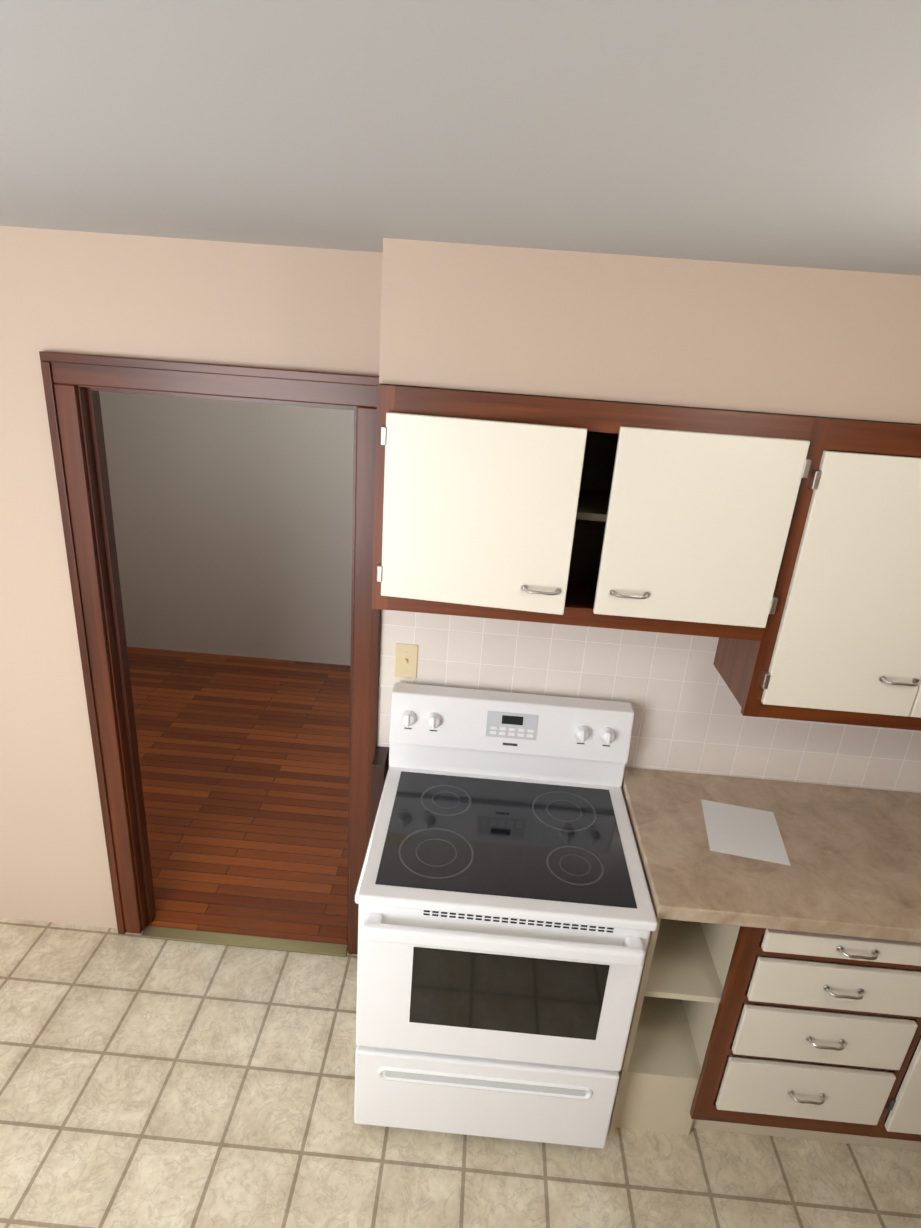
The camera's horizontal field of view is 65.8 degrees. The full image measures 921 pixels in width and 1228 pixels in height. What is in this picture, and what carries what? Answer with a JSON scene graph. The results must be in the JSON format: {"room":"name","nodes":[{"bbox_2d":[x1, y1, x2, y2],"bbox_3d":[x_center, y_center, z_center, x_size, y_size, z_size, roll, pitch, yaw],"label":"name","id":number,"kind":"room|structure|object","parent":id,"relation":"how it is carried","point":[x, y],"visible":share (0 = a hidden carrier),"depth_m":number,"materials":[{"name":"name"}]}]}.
{"room":"kitchen","nodes":[
{"label":"kitchen","id":0,"kind":"room"},
{"bbox_2d":[0,226,388,927],"bbox_3d":[-0.453,0.145,2.368,5.505,2.430,0.100,5,21,1],"label":"wall","id":1,"kind":"structure","parent":0,"point":[54,865],"depth_m":2.01,"materials":[{"name":"paint"}]},
{"bbox_2d":[39,351,380,954],"bbox_3d":[-0.760,0.265,2.431,0.980,2.120,0.152,5,21,1],"label":"door frame","id":2,"kind":"structure","parent":1,"relation":"attached to","point":[74,384],"depth_m":2.23,"materials":[{"name":"brown wood"}]},
{"bbox_2d":[372,384,635,627],"bbox_3d":[0.072,-0.200,1.938,0.576,0.784,0.383,5,21,1],"label":"upper cabinet","id":3,"kind":"object","parent":1,"relation":"attached to","point":[493,505],"depth_m":1.74,"materials":[{"name":"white wood"}]},
{"bbox_2d":[377,610,920,792],"bbox_3d":[0.953,0.268,2.277,2.438,0.660,0.006,5,21,1],"label":"wall tile","id":4,"kind":"structure","parent":1,"relation":"attached to","point":[674,690],"depth_m":2.30,"materials":[{"name":"white tile"}]},
{"bbox_2d":[394,643,417,677],"bbox_3d":[-0.175,0.153,2.287,0.072,0.118,0.015,5,21,1],"label":"switch plate","id":5,"kind":"object","parent":4,"relation":"attached to","point":[406,655],"visible":1,"depth_m":2.29,"materials":[{"name":"beige plastic"}]},
{"bbox_2d":[600,403,851,717],"bbox_3d":[0.600,-0.156,1.925,0.484,0.784,0.383,5,21,1],"label":"upper cabinet","id":6,"kind":"object","parent":1,"relation":"attached to","point":[778,555],"depth_m":1.74,"materials":[{"name":"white wood"}]},
{"bbox_2d":[776,419,920,730],"bbox_3d":[1.232,-0.103,1.909,0.869,0.784,0.383,5,21,1],"label":"upper cabinet","id":7,"kind":"object","parent":1,"relation":"attached to","point":[856,657],"depth_m":1.78,"materials":[{"name":"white wood"}]},
{"bbox_2d":[99,391,353,665],"bbox_3d":[-1.458,-0.842,4.728,3.420,2.430,0.100,5,21,1],"label":"wall","id":8,"kind":"structure","parent":0,"point":[233,523],"depth_m":4.77,"materials":[{"name":"paint"}]},
{"bbox_2d":[0,647,920,1227],"bbox_3d":[-0.559,1.374,2.630,5.685,0.060,5.300,5,21,1],"label":"floor","id":9,"kind":"structure","parent":0,"point":[154,1083],"depth_m":2.26,"materials":[{"name":"tile"}]},
{"bbox_2d":[141,926,347,955],"bbox_3d":[-0.835,1.267,2.761,0.800,0.007,0.052,5,21,1],"label":"threshold","id":10,"kind":"object","parent":9,"relation":"on","point":[246,941],"depth_m":2.76,"materials":[{"name":"gold metal"}]},
{"bbox_2d":[369,746,388,839],"bbox_3d":[-0.297,0.902,2.526,0.042,0.930,0.113,5,21,1],"label":"panel","id":11,"kind":"object","parent":9,"relation":"on","point":[379,767],"visible":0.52,"depth_m":2.35,"materials":[{"name":"brown wood"}]},
{"bbox_2d":[354,682,657,1148],"bbox_3d":[0.107,0.927,2.175,0.760,1.190,0.697,5,21,1],"label":"stove","id":12,"kind":"object","parent":9,"relation":"on","point":[507,923],"visible":1,"depth_m":1.99,"materials":[{"name":"white metal"}]},
{"bbox_2d":[676,931,903,1130],"bbox_3d":[0.999,1.294,2.259,0.463,0.178,0.468,5,21,1],"label":"base cabinet","id":13,"kind":"object","parent":9,"relation":"on","point":[768,1092],"depth_m":2.05,"materials":[{"name":"paint"}]},
{"bbox_2d":[684,923,920,1078],"bbox_3d":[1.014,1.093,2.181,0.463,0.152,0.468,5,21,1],"label":"base cabinet","id":14,"kind":"object","parent":9,"relation":"on","point":[777,999],"depth_m":1.94,"materials":[{"name":"paint"}]},
{"bbox_2d":[621,767,920,946],"bbox_3d":[1.319,0.710,2.080,1.612,0.042,0.634,5,21,1],"label":"countertop","id":15,"kind":"structure","parent":14,"relation":"on","point":[854,854],"depth_m":2.00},
{"bbox_2d":[701,799,790,865],"bbox_3d":[0.837,0.641,2.108,0.216,0.001,0.250,8,21,10],"label":"paper sheet","id":16,"kind":"object","parent":15,"relation":"on","point":[747,832],"visible":1,"depth_m":2.10,"materials":[{"name":"white paper"}]},
{"bbox_2d":[0,0,920,275],"bbox_3d":[-0.389,-0.942,1.733,5.685,0.060,5.300,5,21,1],"label":"ceiling","id":17,"kind":"structure","parent":0,"point":[774,132],"depth_m":0.70,"materials":[{"name":"paint"}]},
{"bbox_2d":[379,238,920,423],"bbox_3d":[1.028,-0.649,1.757,2.415,0.309,0.315,5,21,1],"label":"soffit","id":18,"kind":"structure","parent":0,"point":[845,344],"depth_m":1.62,"materials":[{"name":"paint"}]}
]}

